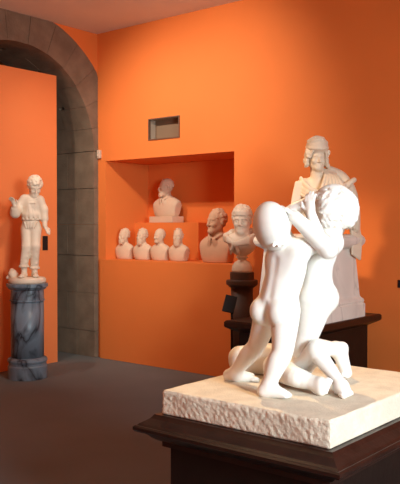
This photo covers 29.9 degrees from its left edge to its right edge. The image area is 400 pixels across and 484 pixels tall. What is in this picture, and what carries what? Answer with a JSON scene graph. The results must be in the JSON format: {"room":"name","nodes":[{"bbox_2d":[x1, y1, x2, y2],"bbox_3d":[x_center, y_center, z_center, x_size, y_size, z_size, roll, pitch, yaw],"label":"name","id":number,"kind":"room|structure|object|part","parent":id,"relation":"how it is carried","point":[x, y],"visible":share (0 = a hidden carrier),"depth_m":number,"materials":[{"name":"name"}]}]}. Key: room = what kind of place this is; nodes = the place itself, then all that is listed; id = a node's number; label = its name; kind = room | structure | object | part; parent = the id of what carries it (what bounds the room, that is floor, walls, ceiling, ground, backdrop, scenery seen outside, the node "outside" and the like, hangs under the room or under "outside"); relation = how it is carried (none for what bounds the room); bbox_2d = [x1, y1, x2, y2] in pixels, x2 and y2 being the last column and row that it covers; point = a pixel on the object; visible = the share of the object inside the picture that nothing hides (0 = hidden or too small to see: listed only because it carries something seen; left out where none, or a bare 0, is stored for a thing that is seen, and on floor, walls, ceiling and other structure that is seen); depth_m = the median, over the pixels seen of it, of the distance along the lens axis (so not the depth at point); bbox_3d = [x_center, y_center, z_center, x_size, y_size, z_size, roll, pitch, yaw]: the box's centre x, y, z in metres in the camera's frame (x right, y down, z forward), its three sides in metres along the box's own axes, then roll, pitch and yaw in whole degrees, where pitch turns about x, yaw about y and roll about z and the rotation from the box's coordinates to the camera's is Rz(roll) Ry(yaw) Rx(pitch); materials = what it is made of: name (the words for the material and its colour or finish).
{"room":"sculpture museum gallery","nodes":[
{"label":"sculpture museum gallery","id":0,"kind":"room"},
{"bbox_2d":[0,65,57,371],"bbox_3d":[-2.120,-0.254,8.301,0.060,3.355,1.327,1,2,39],"label":"wall partition","id":1,"kind":"structure","parent":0,"point":[28,105],"depth_m":8.43,"materials":[{"name":"orange paint"}]},
{"bbox_2d":[42,236,47,249],"bbox_3d":[-1.788,0.013,8.660,0.006,0.165,0.075,1,2,39],"label":"wall label","id":2,"kind":"object","parent":1,"relation":"attached to","point":[44,238],"visible":1,"depth_m":8.66,"materials":[{"name":"black plastic"}]},
{"bbox_2d":[53,22,96,71],"bbox_3d":[-4.567,-0.487,5.732,0.800,3.930,9.500,1,2,39],"label":"wall","id":3,"kind":"structure","parent":0,"point":[87,41],"depth_m":8.98,"materials":[{"name":"orange paint"}]},
{"bbox_2d":[0,8,98,356],"bbox_3d":[-2.401,-0.543,8.364,0.816,3.928,2.679,1,2,39],"label":"arch","id":4,"kind":"object","parent":3,"relation":"attached to","point":[27,42],"depth_m":9.16,"materials":[{"name":"stone"}]},
{"bbox_2d":[0,351,215,483],"bbox_3d":[-1.362,1.567,3.928,12.500,0.100,10.700,1,2,39],"label":"floor","id":5,"kind":"structure","parent":0,"point":[74,424],"depth_m":6.08,"materials":[{"name":"grey carpet"}]},
{"bbox_2d":[6,282,47,380],"bbox_3d":[-1.823,0.932,7.922,0.430,0.999,0.430,1,2,39],"label":"marble column","id":6,"kind":"structure","parent":5,"relation":"on","point":[27,360],"depth_m":7.77,"materials":[{"name":"grey stone"}]},
{"bbox_2d":[6,175,49,283],"bbox_3d":[-1.830,-0.137,7.895,0.430,1.139,0.390,-1,1,-31],"label":"statue","id":7,"kind":"object","parent":6,"relation":"on","point":[32,207],"visible":1,"depth_m":7.82,"materials":[{"name":"beige stone"}]},
{"bbox_2d":[222,295,236,348],"bbox_3d":[0.290,0.972,7.002,0.173,0.958,0.160,0,1,0],"label":"stand","id":8,"kind":"object","parent":5,"relation":"on","point":[229,304],"visible":0.5,"depth_m":6.99,"materials":[{"name":"black plastic"}]},
{"bbox_3d":[0.277,0.579,6.998,0.110,0.170,0.020,12,-30,7],"label":"label panel","id":9,"kind":"part","parent":8,"relation":"part of","materials":[{"name":"black plastic"}]},
{"bbox_3d":[0.296,1.012,7.003,0.020,0.838,0.020,0,1,0],"label":"post","id":10,"kind":"part","parent":8,"relation":"part of","materials":[{"name":"black plastic"}]},
{"bbox_2d":[226,272,257,347],"bbox_3d":[0.412,0.869,7.370,0.340,1.149,0.340,1,2,39],"label":"column","id":11,"kind":"structure","parent":5,"relation":"on","point":[241,285],"depth_m":7.26,"materials":[{"name":"brown paint"}]},
{"bbox_2d":[223,204,255,272],"bbox_3d":[0.417,-0.040,7.344,0.393,0.670,0.258,0,1,7],"label":"bust","id":12,"kind":"object","parent":11,"relation":"on","point":[239,240],"visible":0.93,"depth_m":7.27,"materials":[{"name":"beige stone"}]},
{"bbox_2d":[133,412,399,483],"bbox_3d":[0.462,1.122,3.265,0.964,0.818,1.164,1,2,39],"label":"wooden pedestal","id":13,"kind":"object","parent":5,"relation":"on","point":[201,452],"visible":0.51,"depth_m":2.85,"materials":[{"name":"brown wood"}]},
{"bbox_2d":[162,184,399,448],"bbox_3d":[0.435,0.234,3.267,0.868,0.958,1.002,1,2,39],"label":"sculpture group","id":14,"kind":"object","parent":13,"relation":"on","point":[290,387],"visible":1,"depth_m":3.04,"materials":[{"name":"stone"}]},
{"bbox_2d":[224,313,381,367],"bbox_3d":[0.901,1.051,6.406,0.790,0.825,1.260,1,2,39],"label":"wooden pedestal","id":15,"kind":"object","parent":5,"relation":"on","point":[353,332],"visible":0.27,"depth_m":6.30,"materials":[{"name":"brown wood"}]},
{"bbox_3d":[0.901,0.689,6.399,0.790,0.100,1.260,1,2,39],"label":"moulding","id":16,"kind":"part","parent":15,"relation":"part of","materials":[{"name":"brown wood"}]},
{"bbox_2d":[253,136,365,323],"bbox_3d":[0.953,-0.122,6.378,0.735,1.523,0.692,1,2,39],"label":"statue","id":17,"kind":"object","parent":15,"relation":"on","point":[351,305],"visible":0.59,"depth_m":6.24,"materials":[{"name":"stone"}]},
{"bbox_2d":[0,0,239,33],"bbox_3d":[-1.362,-2.462,3.842,12.500,0.100,10.700,1,2,39],"label":"ceiling","id":18,"kind":"structure","parent":0,"point":[93,16],"depth_m":8.11,"materials":[{"name":"paint"}]},
{"bbox_2d":[105,109,233,144],"bbox_3d":[-0.107,-1.290,8.784,1.935,0.245,0.900,1,2,39],"label":"wall","id":19,"kind":"structure","parent":0,"point":[220,121],"depth_m":8.23,"materials":[{"name":"orange paint"}]},
{"bbox_2d":[106,132,233,164],"bbox_3d":[-0.106,-1.068,8.789,1.935,0.198,0.900,1,2,39],"label":"wall","id":20,"kind":"structure","parent":0,"point":[211,147],"depth_m":8.47,"materials":[{"name":"orange paint"}]},
{"bbox_2d":[148,159,233,259],"bbox_3d":[0.131,-0.385,9.094,1.935,1.182,0.150,1,2,39],"label":"wall","id":21,"kind":"structure","parent":0,"point":[201,187],"depth_m":9.12,"materials":[{"name":"orange paint"}]},
{"bbox_2d":[0,0,399,371],"bbox_3d":[1.551,-0.524,7.443,12.500,3.930,0.900,1,2,39],"label":"wall","id":22,"kind":"structure","parent":0,"point":[304,69],"depth_m":7.46,"materials":[{"name":"orange paint"}]},
{"bbox_2d":[97,150,100,158],"bbox_3d":[-1.227,-1.064,9.098,0.050,0.100,0.051,1,2,39],"label":"sensor","id":23,"kind":"object","parent":22,"relation":"attached to","point":[98,151],"visible":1,"depth_m":9.08,"materials":[{"name":"beige plastic"}]},
{"bbox_2d":[115,228,133,258],"bbox_3d":[-0.922,0.015,9.140,0.267,0.381,0.167,1,2,39],"label":"bust","id":24,"kind":"object","parent":22,"relation":"on","point":[124,250],"visible":0.98,"depth_m":9.09,"materials":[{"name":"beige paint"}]},
{"bbox_2d":[133,228,151,259],"bbox_3d":[-0.689,0.019,8.948,0.267,0.381,0.169,1,2,39],"label":"bust","id":25,"kind":"object","parent":22,"relation":"on","point":[141,251],"visible":0.98,"depth_m":8.89,"materials":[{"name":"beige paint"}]},
{"bbox_2d":[150,228,169,260],"bbox_3d":[-0.471,0.027,8.768,0.272,0.372,0.167,1,2,39],"label":"bust","id":26,"kind":"object","parent":22,"relation":"on","point":[159,251],"visible":0.95,"depth_m":8.72,"materials":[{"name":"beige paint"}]},
{"bbox_2d":[100,259,232,376],"bbox_3d":[-0.360,0.821,8.423,2.163,1.200,0.050,1,2,39],"label":"wall","id":27,"kind":"structure","parent":22,"relation":"attached to","point":[162,314],"depth_m":8.41,"materials":[{"name":"orange paint"}]},
{"bbox_2d":[135,222,207,259],"bbox_3d":[-0.342,-0.018,9.230,1.040,0.442,0.250,1,2,39],"label":"step","id":28,"kind":"structure","parent":22,"relation":"on","point":[194,233],"depth_m":8.93,"materials":[{"name":"orange paint"}]},
{"bbox_2d":[149,178,183,222],"bbox_3d":[-0.418,-0.514,9.264,0.198,0.549,0.432,-1,2,-45],"label":"bust","id":29,"kind":"object","parent":28,"relation":"on","point":[167,208],"visible":1,"depth_m":9.19,"materials":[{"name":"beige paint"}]},
{"bbox_2d":[168,228,189,260],"bbox_3d":[-0.248,0.027,8.589,0.267,0.380,0.163,1,2,39],"label":"bust","id":30,"kind":"object","parent":22,"relation":"on","point":[178,251],"visible":0.98,"depth_m":8.53,"materials":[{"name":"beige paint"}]},
{"bbox_2d":[200,208,233,262],"bbox_3d":[0.182,-0.074,8.204,0.425,0.598,0.255,1,2,36],"label":"bust","id":31,"kind":"object","parent":22,"relation":"on","point":[213,249],"visible":0.91,"depth_m":8.12,"materials":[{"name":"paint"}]},
{"bbox_3d":[-0.086,-1.291,8.838,0.471,0.245,0.790,1,2,39],"label":"wall","id":32,"kind":"structure","parent":0,"visible":0},
{"bbox_2d":[148,115,179,140],"bbox_3d":[-0.375,-1.284,8.485,0.471,0.245,0.122,1,2,39],"label":"air vent","id":33,"kind":"object","parent":32,"relation":"in","point":[168,127],"visible":0.81,"depth_m":8.56,"materials":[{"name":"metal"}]},
{"bbox_3d":[-0.338,-1.284,8.531,0.471,0.245,0.004,1,2,39],"label":"panel","id":34,"kind":"part","parent":33,"relation":"part of","materials":[{"name":"brown"}]}
]}

